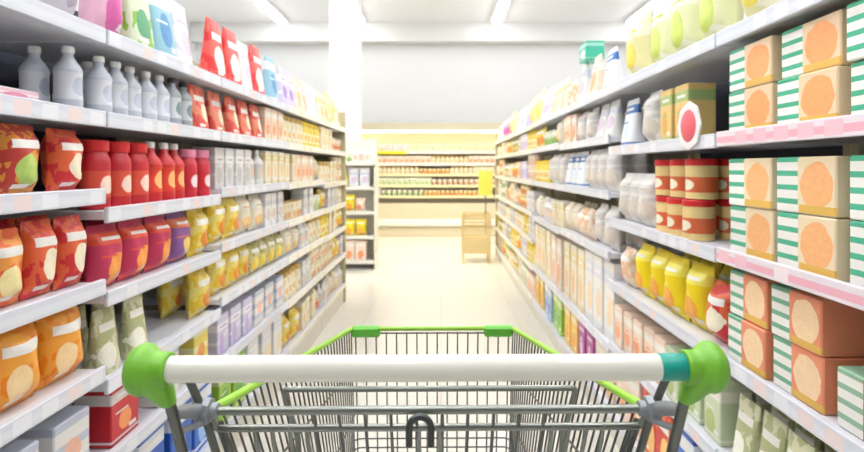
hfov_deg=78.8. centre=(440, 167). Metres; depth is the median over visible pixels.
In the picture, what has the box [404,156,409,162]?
carton
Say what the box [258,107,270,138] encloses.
carton
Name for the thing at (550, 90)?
pouch
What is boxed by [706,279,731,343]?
snack bag
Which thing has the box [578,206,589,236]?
snack bag
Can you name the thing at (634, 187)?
snack bag
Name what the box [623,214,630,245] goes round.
snack bag
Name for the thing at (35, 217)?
snack bag
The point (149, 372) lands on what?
shopping cart
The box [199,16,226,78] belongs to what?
pouch
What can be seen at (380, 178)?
carton
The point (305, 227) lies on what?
bottle
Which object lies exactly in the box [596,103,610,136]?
pouch
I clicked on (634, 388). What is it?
carton
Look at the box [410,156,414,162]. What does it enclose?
carton
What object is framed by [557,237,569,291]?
carton
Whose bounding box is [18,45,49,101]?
bottle
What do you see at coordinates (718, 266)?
snack bag
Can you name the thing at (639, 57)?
snack bag
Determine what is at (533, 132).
lidded jar
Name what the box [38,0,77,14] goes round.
snack bag
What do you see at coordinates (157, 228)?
snack bag
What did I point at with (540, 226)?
carton
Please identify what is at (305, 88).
pouch
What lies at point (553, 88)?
pouch
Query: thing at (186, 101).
bottle
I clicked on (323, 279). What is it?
bottle
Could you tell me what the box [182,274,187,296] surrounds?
snack bag
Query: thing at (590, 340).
carton
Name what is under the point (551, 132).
cup
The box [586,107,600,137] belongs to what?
snack bag
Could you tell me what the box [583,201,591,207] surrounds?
snack bag
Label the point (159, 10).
pouch
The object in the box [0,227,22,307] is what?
snack bag
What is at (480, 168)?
carton
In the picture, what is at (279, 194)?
carton
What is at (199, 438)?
carton
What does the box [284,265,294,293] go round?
carton
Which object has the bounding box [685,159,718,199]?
tin
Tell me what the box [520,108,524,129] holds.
pouch
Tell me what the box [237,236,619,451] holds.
floor
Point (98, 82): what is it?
bottle
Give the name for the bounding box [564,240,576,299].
carton
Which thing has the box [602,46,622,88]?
pouch
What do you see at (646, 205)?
snack bag
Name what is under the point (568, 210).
snack bag
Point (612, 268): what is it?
carton
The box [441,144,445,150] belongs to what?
carton
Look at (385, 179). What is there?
carton
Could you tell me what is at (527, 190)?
carton
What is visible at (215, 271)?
snack bag
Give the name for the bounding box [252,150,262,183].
bottle
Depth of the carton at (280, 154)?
2.86 m
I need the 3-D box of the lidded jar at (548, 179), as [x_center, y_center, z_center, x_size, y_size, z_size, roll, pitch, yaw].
[0.807,0.026,3.841,0.074,0.165,0.075,0,0,-1]
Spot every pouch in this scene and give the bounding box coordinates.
[76,304,88,368]
[84,305,120,374]
[88,304,117,337]
[118,293,147,358]
[119,0,154,48]
[148,0,175,57]
[169,0,192,64]
[187,84,208,128]
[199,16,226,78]
[205,90,224,130]
[221,26,241,84]
[221,95,239,133]
[235,99,251,135]
[236,40,252,89]
[247,104,262,137]
[248,43,264,94]
[262,55,277,99]
[276,66,288,104]
[284,70,294,106]
[291,76,301,109]
[297,80,306,111]
[303,82,311,113]
[308,86,317,116]
[315,91,323,118]
[320,94,328,120]
[331,102,339,125]
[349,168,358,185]
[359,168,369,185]
[513,113,518,132]
[515,112,520,131]
[518,109,523,130]
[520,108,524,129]
[522,106,527,128]
[525,104,532,126]
[541,91,547,118]
[544,88,551,116]
[548,85,555,114]
[551,84,559,113]
[555,80,564,111]
[561,77,571,108]
[565,153,575,184]
[571,152,581,185]
[577,151,590,187]
[578,63,591,100]
[589,53,604,94]
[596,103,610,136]
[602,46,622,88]
[605,99,624,136]
[621,98,646,144]
[732,393,762,451]
[759,409,788,451]
[771,405,794,430]
[787,429,816,451]
[794,422,824,451]
[824,443,836,451]
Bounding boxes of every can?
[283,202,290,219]
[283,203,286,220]
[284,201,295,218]
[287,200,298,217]
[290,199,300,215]
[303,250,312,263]
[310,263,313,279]
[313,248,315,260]
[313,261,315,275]
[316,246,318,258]
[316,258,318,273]
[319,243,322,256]
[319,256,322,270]
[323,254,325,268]
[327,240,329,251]
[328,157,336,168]
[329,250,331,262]
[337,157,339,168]
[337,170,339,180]
[513,183,519,192]
[527,185,534,189]
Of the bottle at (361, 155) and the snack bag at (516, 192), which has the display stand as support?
the bottle at (361, 155)
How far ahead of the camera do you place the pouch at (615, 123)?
2.37 m
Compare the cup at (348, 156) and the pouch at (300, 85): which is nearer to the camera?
the pouch at (300, 85)
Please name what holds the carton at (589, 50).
on the pouch at (586, 77)
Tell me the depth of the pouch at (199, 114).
1.94 m
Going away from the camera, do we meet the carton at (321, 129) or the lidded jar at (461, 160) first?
the carton at (321, 129)
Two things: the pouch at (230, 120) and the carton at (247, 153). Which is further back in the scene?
the carton at (247, 153)
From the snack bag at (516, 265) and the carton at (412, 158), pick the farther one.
the carton at (412, 158)
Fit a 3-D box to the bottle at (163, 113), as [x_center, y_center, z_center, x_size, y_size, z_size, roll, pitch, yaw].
[-0.902,-0.215,1.683,0.061,0.158,0.062,0,0,-1]
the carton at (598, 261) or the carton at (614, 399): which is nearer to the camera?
the carton at (614, 399)
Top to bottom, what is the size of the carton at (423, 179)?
0.141 m
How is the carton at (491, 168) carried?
on the shelving at (401, 215)
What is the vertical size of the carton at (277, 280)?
0.161 m
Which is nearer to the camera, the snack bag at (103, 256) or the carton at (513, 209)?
the snack bag at (103, 256)
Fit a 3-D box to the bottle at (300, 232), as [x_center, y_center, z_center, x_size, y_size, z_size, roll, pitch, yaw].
[-0.904,0.425,3.321,0.065,0.167,0.066,0,0,-2]
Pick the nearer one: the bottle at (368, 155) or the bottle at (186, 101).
the bottle at (186, 101)
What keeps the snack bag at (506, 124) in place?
on the shelving at (511, 270)
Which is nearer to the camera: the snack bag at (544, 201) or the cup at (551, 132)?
the cup at (551, 132)
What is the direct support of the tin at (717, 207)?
on the shelving at (702, 61)
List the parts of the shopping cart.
handle post, gate post, rail, seat frame, rail, rail, gate post, handle post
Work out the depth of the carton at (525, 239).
4.75 m
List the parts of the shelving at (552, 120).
price rail, price rail, price rail, price rail, price rail, price rail, shelf, shelf, shelf, shelf, panel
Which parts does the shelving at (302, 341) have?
shelf, shelf, shelf, shelf, shelf, price rail, price rail, price rail, price rail, price rail, price rail, price rail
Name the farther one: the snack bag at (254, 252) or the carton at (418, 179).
the carton at (418, 179)
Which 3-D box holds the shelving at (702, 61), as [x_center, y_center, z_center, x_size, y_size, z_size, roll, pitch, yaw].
[0.955,0.330,1.875,0.430,1.740,0.908,0,0,0]
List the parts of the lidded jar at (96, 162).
lid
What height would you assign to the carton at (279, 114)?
0.171 m
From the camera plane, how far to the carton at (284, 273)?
2.98 m
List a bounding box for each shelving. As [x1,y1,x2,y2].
[0,0,105,447]
[0,10,220,451]
[127,61,288,451]
[224,105,323,354]
[276,112,345,330]
[362,123,502,235]
[495,133,527,267]
[503,132,550,286]
[515,124,575,313]
[532,110,616,353]
[559,86,690,437]
[608,34,850,451]
[716,0,863,451]
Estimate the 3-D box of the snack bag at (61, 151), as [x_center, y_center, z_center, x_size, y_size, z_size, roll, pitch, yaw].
[-0.916,-0.018,1.273,0.080,0.152,0.102,0,0,-2]
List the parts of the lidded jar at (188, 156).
lid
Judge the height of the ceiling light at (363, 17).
0.079 m
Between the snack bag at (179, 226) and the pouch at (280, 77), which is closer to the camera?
the snack bag at (179, 226)
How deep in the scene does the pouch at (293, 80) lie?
3.25 m
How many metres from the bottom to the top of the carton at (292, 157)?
0.171 m
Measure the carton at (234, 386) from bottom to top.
0.241 m
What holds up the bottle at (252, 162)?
on the shelving at (229, 88)
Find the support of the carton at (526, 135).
on the shelving at (556, 194)
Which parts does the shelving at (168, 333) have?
shelf, panel, shelf, shelf, shelf, shelf, shelf, price rail, price rail, price rail, price rail, price rail, price rail, shelf, price rail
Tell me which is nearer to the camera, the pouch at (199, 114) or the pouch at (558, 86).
the pouch at (199, 114)
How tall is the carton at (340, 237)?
0.171 m
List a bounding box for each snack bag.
[0,123,39,193]
[0,218,15,228]
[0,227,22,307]
[0,322,39,412]
[16,214,46,229]
[18,218,56,300]
[33,305,82,391]
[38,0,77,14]
[40,128,82,190]
[52,214,86,290]
[78,0,122,33]
[82,222,121,285]
[84,220,104,228]
[116,218,147,281]
[143,214,170,272]
[156,276,182,318]
[165,211,189,264]
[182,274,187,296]
[184,267,209,318]
[185,208,207,257]
[202,204,224,243]
[204,251,225,296]
[221,197,238,238]
[221,249,238,289]
[234,195,250,234]
[234,245,248,281]
[245,241,259,276]
[247,194,262,230]
[253,238,266,271]
[262,235,274,266]
[270,232,282,262]
[277,228,290,257]
[282,314,288,344]
[285,306,298,338]
[286,226,297,252]
[311,288,318,309]
[313,157,317,178]
[314,189,324,208]
[324,91,333,121]
[324,273,332,294]
[329,270,336,290]
[332,236,338,257]
[332,241,334,256]
[336,209,341,226]
[336,211,338,226]
[346,195,354,210]
[346,219,354,235]
[356,198,365,210]
[356,219,366,235]
[505,117,509,135]
[508,118,511,134]
[510,111,517,132]
[510,163,514,177]
[512,139,516,151]
[512,162,516,177]
[514,188,519,203]
[515,258,517,270]
[517,234,520,247]
[530,94,538,122]
[536,88,546,119]
[536,128,542,146]
[536,195,543,216]
[540,126,549,145]
[541,196,548,215]
[549,155,557,182]
[553,154,563,183]
[556,119,563,143]
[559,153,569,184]
[565,201,575,230]
[567,81,579,104]
[572,203,582,233]
[577,110,589,139]
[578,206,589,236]
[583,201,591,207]
[584,208,596,240]
[585,150,596,188]
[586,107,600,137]
[589,203,598,210]
[590,149,603,189]
[594,203,609,245]
[598,149,612,190]
[604,205,625,251]
[606,155,627,191]
[619,173,635,220]
[620,246,637,288]
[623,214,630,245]
[625,154,632,172]
[626,8,655,73]
[627,232,648,249]
[629,173,646,223]
[630,154,651,173]
[635,242,656,299]
[638,173,656,226]
[642,89,662,140]
[650,247,672,307]
[651,0,676,61]
[663,254,690,321]
[671,0,704,51]
[683,253,701,266]
[684,261,717,334]
[699,0,743,37]
[700,258,723,278]
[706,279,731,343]
[719,264,737,283]
[741,0,781,17]
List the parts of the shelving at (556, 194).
price rail, price rail, price rail, price rail, price rail, price rail, price rail, shelf, shelf, shelf, shelf, panel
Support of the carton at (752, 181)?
on the carton at (754, 231)
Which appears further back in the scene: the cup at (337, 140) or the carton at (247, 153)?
the cup at (337, 140)
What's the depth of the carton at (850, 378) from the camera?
0.99 m
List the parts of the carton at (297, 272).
lid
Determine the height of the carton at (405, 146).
0.141 m
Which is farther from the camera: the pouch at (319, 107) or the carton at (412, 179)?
the carton at (412, 179)
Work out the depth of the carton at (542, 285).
3.98 m
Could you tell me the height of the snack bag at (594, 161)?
0.202 m
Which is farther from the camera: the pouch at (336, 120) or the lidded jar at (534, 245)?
the pouch at (336, 120)
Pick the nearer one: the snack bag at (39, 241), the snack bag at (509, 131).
the snack bag at (39, 241)
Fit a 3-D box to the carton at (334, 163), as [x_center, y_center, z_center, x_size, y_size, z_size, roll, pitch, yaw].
[-0.921,0.033,4.346,0.091,0.171,0.090,0,0,0]
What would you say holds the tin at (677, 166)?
on the tin at (674, 204)
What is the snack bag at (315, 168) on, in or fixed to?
on the shelving at (302, 341)
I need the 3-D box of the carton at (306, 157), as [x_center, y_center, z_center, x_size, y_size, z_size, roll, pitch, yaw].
[-0.926,0.003,3.460,0.091,0.171,0.090,0,0,0]
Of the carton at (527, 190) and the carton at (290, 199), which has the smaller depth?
the carton at (290, 199)
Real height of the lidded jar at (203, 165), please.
0.175 m
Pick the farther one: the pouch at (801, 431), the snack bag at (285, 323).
the snack bag at (285, 323)
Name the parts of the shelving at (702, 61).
price rail, shelf, price rail, price rail, price rail, price rail, price rail, shelf, shelf, shelf, shelf, shelf, panel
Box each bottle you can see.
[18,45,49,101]
[52,46,82,106]
[81,61,92,107]
[85,56,112,111]
[109,61,127,114]
[124,66,141,116]
[139,71,156,119]
[144,142,161,201]
[154,75,169,121]
[157,143,174,200]
[166,78,181,123]
[168,144,184,198]
[179,82,192,125]
[244,149,253,184]
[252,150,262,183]
[294,224,302,248]
[300,223,304,246]
[302,222,307,244]
[315,283,321,307]
[320,281,325,303]
[322,278,327,300]
[333,268,337,288]
[335,266,339,286]
[337,265,341,284]
[353,149,358,161]
[359,149,364,161]
[365,149,370,161]
[544,198,549,220]
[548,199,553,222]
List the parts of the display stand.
price rail, price rail, price rail, price rail, price rail, panel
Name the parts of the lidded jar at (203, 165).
lid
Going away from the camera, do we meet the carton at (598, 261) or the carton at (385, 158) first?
the carton at (598, 261)
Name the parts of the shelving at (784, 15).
price rail, price rail, price rail, shelf, shelf, price rail, shelf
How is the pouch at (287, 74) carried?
on the shelving at (302, 341)
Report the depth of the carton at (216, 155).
2.07 m
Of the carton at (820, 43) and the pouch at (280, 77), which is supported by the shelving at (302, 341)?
the pouch at (280, 77)
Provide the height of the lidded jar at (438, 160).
0.140 m
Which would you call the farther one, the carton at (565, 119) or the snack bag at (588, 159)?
the carton at (565, 119)
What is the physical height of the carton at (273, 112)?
0.171 m
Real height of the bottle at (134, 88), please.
0.158 m
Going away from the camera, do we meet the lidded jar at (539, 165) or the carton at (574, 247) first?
the carton at (574, 247)
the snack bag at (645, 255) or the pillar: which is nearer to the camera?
the snack bag at (645, 255)
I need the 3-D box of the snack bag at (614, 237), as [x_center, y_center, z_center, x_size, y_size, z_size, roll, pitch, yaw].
[0.802,0.277,2.431,0.093,0.202,0.120,0,0,1]
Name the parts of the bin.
leg, leg, panel, leg, leg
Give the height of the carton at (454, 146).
0.141 m
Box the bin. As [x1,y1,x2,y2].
[461,211,490,262]
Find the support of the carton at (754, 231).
on the shelving at (784, 15)
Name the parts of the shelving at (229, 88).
panel, shelf, shelf, shelf, shelf, shelf, shelf, shelf, price rail, price rail, price rail, price rail, price rail, price rail, price rail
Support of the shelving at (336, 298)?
on the floor
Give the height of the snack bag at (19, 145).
0.152 m
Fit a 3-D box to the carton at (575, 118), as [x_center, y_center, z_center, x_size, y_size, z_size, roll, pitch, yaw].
[0.815,-0.227,3.047,0.091,0.171,0.090,0,0,1]
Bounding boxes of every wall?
[76,0,196,62]
[197,45,631,122]
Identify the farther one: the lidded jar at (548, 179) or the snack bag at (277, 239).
the lidded jar at (548, 179)
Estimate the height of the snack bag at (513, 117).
0.272 m
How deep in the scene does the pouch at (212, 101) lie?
2.09 m
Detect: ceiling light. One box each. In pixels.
[252,0,288,23]
[362,12,365,22]
[490,0,511,23]
[624,0,664,23]
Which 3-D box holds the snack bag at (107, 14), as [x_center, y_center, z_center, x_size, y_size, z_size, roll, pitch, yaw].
[-0.921,-0.468,1.427,0.094,0.242,0.140,0,0,1]
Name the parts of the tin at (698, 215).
lid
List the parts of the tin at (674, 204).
lid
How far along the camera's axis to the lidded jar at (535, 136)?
4.34 m
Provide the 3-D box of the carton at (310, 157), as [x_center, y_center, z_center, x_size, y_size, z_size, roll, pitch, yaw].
[-0.925,0.003,3.564,0.091,0.171,0.090,0,0,0]
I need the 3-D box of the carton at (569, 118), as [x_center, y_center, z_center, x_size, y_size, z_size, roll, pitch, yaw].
[0.806,-0.227,3.144,0.091,0.171,0.090,0,0,0]
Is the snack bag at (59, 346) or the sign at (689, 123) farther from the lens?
the sign at (689, 123)
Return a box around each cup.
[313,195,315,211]
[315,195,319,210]
[335,139,338,150]
[346,154,351,161]
[529,168,532,179]
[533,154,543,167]
[543,133,546,145]
[546,132,550,144]
[549,131,553,143]
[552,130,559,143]
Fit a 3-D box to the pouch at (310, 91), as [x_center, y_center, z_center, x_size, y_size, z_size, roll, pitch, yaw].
[-0.925,-0.462,3.745,0.086,0.230,0.120,0,0,-1]
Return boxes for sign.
[479,171,492,233]
[677,101,701,150]
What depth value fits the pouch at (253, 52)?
2.54 m
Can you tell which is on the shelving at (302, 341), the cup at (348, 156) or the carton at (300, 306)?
the carton at (300, 306)
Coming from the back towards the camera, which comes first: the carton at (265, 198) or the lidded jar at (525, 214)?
the lidded jar at (525, 214)
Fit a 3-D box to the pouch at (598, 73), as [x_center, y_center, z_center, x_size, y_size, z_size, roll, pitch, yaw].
[0.808,-0.467,2.700,0.086,0.220,0.120,0,0,0]
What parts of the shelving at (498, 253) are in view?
price rail, price rail, shelf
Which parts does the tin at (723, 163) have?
lid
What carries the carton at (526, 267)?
on the shelving at (556, 194)
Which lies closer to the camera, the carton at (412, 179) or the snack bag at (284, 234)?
the snack bag at (284, 234)
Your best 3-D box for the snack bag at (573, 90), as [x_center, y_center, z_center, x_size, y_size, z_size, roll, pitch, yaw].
[0.805,-0.438,3.174,0.092,0.162,0.101,0,0,37]
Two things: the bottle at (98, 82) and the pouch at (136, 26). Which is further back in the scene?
the pouch at (136, 26)
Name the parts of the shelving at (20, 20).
shelf, shelf, shelf, shelf, price rail, price rail, price rail, price rail, price rail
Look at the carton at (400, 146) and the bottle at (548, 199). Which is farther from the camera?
the carton at (400, 146)
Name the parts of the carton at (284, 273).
lid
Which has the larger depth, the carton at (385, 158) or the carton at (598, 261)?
the carton at (385, 158)
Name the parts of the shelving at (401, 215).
panel, price rail, price rail, price rail, price rail, kick panel, panel, price rail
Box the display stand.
[346,140,378,269]
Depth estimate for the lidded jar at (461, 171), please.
9.34 m
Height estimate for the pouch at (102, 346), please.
0.170 m
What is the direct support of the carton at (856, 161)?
on the carton at (856, 226)
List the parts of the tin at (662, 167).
lid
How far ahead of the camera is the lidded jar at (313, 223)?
3.65 m
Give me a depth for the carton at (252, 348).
2.44 m
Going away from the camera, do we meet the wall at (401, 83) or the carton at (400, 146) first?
the carton at (400, 146)
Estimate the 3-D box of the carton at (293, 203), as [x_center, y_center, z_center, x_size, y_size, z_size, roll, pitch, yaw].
[-0.908,0.251,3.154,0.071,0.105,0.072,0,0,1]
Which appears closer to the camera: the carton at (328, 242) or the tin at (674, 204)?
the tin at (674, 204)
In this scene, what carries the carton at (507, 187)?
on the shelving at (511, 270)
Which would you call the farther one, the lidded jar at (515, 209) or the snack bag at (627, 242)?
the lidded jar at (515, 209)
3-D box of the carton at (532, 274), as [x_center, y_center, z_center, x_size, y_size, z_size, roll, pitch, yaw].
[0.811,0.983,4.459,0.091,0.171,0.090,0,0,0]
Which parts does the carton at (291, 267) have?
lid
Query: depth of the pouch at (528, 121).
4.74 m
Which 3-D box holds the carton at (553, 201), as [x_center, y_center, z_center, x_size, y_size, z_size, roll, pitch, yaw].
[0.807,0.303,3.556,0.091,0.171,0.090,0,0,0]
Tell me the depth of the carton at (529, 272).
4.55 m
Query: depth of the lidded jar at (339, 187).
4.62 m
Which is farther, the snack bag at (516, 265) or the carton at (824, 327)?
the snack bag at (516, 265)
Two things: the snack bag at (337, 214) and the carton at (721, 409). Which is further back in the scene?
the snack bag at (337, 214)
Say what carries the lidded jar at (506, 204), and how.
on the shelving at (511, 270)
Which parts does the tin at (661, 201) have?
lid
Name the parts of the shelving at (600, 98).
price rail, price rail, price rail, price rail, price rail, price rail, shelf, shelf, shelf, shelf, shelf, shelf, panel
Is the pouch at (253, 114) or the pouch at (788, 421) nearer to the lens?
the pouch at (788, 421)
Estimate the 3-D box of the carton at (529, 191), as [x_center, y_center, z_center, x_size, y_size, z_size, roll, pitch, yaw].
[0.807,0.283,4.540,0.091,0.171,0.085,0,0,0]
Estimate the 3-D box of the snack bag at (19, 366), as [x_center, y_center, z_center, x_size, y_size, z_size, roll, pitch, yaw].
[-0.910,0.417,1.111,0.092,0.182,0.128,0,0,1]
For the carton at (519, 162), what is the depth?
5.09 m
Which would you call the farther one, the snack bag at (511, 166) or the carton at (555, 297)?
the snack bag at (511, 166)
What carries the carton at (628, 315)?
on the shelving at (702, 61)
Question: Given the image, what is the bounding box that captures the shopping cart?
[122,325,730,451]
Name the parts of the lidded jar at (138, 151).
lid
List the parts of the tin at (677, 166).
lid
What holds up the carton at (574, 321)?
on the shelving at (600, 98)
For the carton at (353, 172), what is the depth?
6.24 m
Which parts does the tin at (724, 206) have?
lid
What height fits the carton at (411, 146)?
0.141 m
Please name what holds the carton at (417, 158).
on the shelving at (401, 215)
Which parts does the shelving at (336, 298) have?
panel, shelf, shelf, shelf, panel, shelf, shelf, price rail, price rail, price rail, price rail, price rail, price rail, price rail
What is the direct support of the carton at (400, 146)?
on the shelving at (401, 215)
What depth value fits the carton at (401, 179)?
9.34 m
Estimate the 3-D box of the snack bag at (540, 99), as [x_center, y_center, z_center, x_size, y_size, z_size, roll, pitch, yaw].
[0.815,-0.493,4.191,0.113,0.272,0.170,0,0,0]
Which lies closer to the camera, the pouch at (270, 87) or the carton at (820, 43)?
the carton at (820, 43)
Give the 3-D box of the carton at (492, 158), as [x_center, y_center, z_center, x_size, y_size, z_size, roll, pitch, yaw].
[0.925,-0.146,9.385,0.090,0.141,0.091,0,0,1]
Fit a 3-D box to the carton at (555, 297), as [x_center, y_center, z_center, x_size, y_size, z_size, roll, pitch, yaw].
[0.829,0.948,3.542,0.121,0.241,0.120,0,0,1]
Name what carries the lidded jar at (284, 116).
on the shelving at (302, 341)
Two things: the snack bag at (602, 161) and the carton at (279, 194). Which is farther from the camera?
the carton at (279, 194)
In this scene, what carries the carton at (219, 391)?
on the shelving at (229, 88)
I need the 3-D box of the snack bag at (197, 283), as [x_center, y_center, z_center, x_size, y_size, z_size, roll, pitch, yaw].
[-0.910,0.462,1.964,0.084,0.172,0.120,0,0,1]
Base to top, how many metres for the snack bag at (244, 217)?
0.172 m
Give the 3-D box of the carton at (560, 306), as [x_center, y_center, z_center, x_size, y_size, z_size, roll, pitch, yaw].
[0.821,0.948,3.389,0.121,0.241,0.120,0,0,0]
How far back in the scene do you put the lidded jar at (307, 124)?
3.49 m
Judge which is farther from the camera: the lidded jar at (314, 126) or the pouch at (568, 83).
the lidded jar at (314, 126)
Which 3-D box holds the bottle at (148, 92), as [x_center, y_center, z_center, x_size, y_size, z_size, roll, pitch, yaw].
[-0.904,-0.215,1.610,0.061,0.158,0.062,0,0,1]
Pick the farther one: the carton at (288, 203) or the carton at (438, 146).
the carton at (438, 146)
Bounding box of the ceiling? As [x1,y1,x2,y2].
[173,0,665,21]
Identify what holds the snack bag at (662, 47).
on the shelving at (702, 61)
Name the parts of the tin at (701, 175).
lid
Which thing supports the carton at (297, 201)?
on the shelving at (302, 341)
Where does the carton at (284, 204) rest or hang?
on the shelving at (302, 341)
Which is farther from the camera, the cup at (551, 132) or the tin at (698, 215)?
the cup at (551, 132)
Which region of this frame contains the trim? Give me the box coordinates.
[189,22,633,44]
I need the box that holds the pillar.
[329,0,361,139]
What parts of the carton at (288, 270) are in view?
lid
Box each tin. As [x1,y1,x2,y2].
[655,160,669,195]
[656,195,669,231]
[667,197,685,235]
[670,159,684,196]
[682,199,715,240]
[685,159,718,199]
[714,199,718,235]
[718,199,730,239]
[719,159,729,198]
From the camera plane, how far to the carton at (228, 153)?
2.17 m
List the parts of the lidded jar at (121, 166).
lid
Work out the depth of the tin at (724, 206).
1.64 m
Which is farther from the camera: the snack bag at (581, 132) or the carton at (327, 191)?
the carton at (327, 191)
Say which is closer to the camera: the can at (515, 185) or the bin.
the can at (515, 185)
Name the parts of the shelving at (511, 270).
price rail, price rail, price rail, price rail, price rail, price rail, price rail, shelf, shelf, panel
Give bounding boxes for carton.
[0,85,38,99]
[0,440,38,451]
[13,406,89,451]
[74,385,137,448]
[132,422,163,451]
[138,347,178,407]
[164,397,191,451]
[179,327,207,354]
[192,383,210,451]
[193,147,223,188]
[207,302,240,346]
[208,311,228,354]
[211,383,230,422]
[224,148,233,186]
[231,295,251,336]
[231,348,244,405]
[234,149,243,185]
[242,288,263,326]
[244,150,250,184]
[245,336,257,385]
[248,193,270,227]
[251,151,270,183]
[253,281,272,317]
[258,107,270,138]
[258,324,270,354]
[261,192,275,224]
[264,275,282,308]
[268,191,282,222]
[271,109,276,139]
[271,151,277,182]
[271,314,281,354]
[277,111,282,140]
[278,152,283,181]
[284,154,288,181]
[288,301,305,330]
[289,154,296,181]
[291,188,307,214]
[292,260,305,287]
[297,155,300,181]
[297,256,309,283]
[298,296,309,323]
[301,155,304,180]
[304,291,314,318]
[305,156,308,180]
[306,187,312,212]
[309,156,312,179]
[317,188,330,207]
[318,126,323,147]
[324,128,325,147]
[325,161,332,181]
[326,128,328,148]
[327,212,331,233]
[329,129,331,148]
[331,187,334,205]
[331,188,332,205]
[332,210,335,230]
[333,162,335,181]
[335,187,337,204]
[336,234,342,254]
[346,239,355,259]
[355,239,366,259]
[379,177,382,184]
[383,144,387,150]
[383,156,387,162]
[383,177,387,184]
[388,144,392,150]
[388,156,392,162]
[388,177,393,184]
[393,144,397,150]
[393,156,398,162]
[393,177,398,184]
[398,144,402,150]
[399,156,403,162]
[399,177,403,184]
[403,144,407,150]
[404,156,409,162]
[404,177,409,184]
[409,144,413,150]
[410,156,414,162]
[410,177,414,184]
[414,144,418,150]
[415,156,420,162]
[415,177,420,184]
[419,144,424,150]
[421,156,425,162]
[421,177,425,184]
[425,144,429,150]
[426,156,430,162]
[426,177,430,184]
[430,144,434,150]
[436,144,440,150]
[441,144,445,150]
[447,144,451,150]
[452,144,456,150]
[458,144,462,150]
[463,144,467,150]
[468,144,473,150]
[468,156,473,162]
[473,166,477,173]
[474,144,478,150]
[474,156,478,162]
[478,166,483,173]
[479,144,484,150]
[479,156,484,162]
[485,144,489,150]
[485,156,489,162]
[489,166,494,173]
[490,144,494,150]
[490,156,494,162]
[504,163,508,176]
[505,185,509,198]
[506,223,510,237]
[510,207,511,221]
[512,207,514,223]
[517,162,518,177]
[519,162,520,178]
[520,135,521,150]
[521,235,522,253]
[522,161,524,178]
[523,134,524,149]
[523,237,524,255]
[523,264,526,283]
[524,161,528,179]
[525,133,527,149]
[525,239,526,257]
[525,266,529,285]
[527,190,536,209]
[528,271,534,291]
[529,191,530,210]
[529,216,530,236]
[531,191,542,211]
[531,273,535,294]
[532,220,536,239]
[532,275,535,297]
[533,192,544,212]
[535,223,540,267]
[536,274,539,303]
[539,225,543,270]
[540,278,544,309]
[542,227,548,274]
[545,284,547,314]
[546,230,555,279]
[548,287,553,321]
[551,234,564,284]
[552,200,566,225]
[554,294,556,327]
[556,201,571,226]
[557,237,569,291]
[557,297,564,336]
[560,202,576,228]
[564,117,566,142]
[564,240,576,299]
[565,306,570,346]
[567,115,571,142]
[571,244,584,306]
[571,312,578,353]
[572,113,583,141]
[578,248,585,314]
[579,321,585,353]
[580,41,604,63]
[585,249,593,323]
[586,329,595,353]
[593,253,610,333]
[596,340,603,391]
[604,259,629,341]
[604,349,616,403]
[615,304,639,349]
[617,381,626,421]
[624,311,649,352]
[627,381,641,441]
[633,318,660,352]
[642,386,655,451]
[644,326,671,352]
[654,334,687,384]
[656,416,673,451]
[660,88,674,139]
[665,345,692,402]
[675,83,715,137]
[678,430,703,451]
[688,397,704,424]
[705,376,751,446]
[728,313,773,379]
[729,35,782,92]
[729,83,777,129]
[729,158,776,209]
[730,269,778,329]
[731,205,784,261]
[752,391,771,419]
[771,283,863,356]
[774,334,863,414]
[777,66,850,123]
[777,156,850,217]
[777,212,852,280]
[781,9,854,79]
[837,366,863,440]
[846,0,863,61]
[849,155,863,220]
[849,220,863,286]
[850,60,863,113]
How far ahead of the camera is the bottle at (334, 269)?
4.49 m
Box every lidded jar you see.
[76,140,110,209]
[108,141,131,206]
[128,143,148,203]
[177,149,196,197]
[195,150,209,196]
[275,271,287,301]
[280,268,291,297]
[283,115,285,141]
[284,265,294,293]
[285,116,290,142]
[289,117,294,142]
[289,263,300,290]
[294,119,299,143]
[298,120,302,144]
[302,121,306,144]
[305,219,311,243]
[306,122,309,145]
[309,124,312,145]
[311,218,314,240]
[312,125,316,146]
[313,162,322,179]
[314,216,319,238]
[316,126,318,146]
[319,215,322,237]
[322,162,325,182]
[322,215,324,236]
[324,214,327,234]
[325,162,328,182]
[338,186,341,202]
[382,167,386,173]
[405,167,409,173]
[436,156,440,162]
[459,156,463,162]
[459,167,463,173]
[506,204,508,218]
[515,209,517,224]
[520,212,522,228]
[522,213,524,229]
[524,214,526,231]
[526,215,528,233]
[527,240,528,258]
[529,132,531,148]
[530,243,534,261]
[531,131,534,148]
[533,245,534,264]
[534,130,538,147]
[535,161,538,180]
[538,161,540,180]
[540,161,542,181]
[542,161,544,181]
[544,160,546,181]
[546,160,553,182]
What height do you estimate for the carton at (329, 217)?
0.171 m
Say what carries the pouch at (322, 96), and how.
on the shelving at (336, 298)
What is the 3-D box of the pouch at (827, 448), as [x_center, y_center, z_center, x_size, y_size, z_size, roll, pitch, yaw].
[0.884,0.683,1.163,0.067,0.170,0.090,0,0,2]

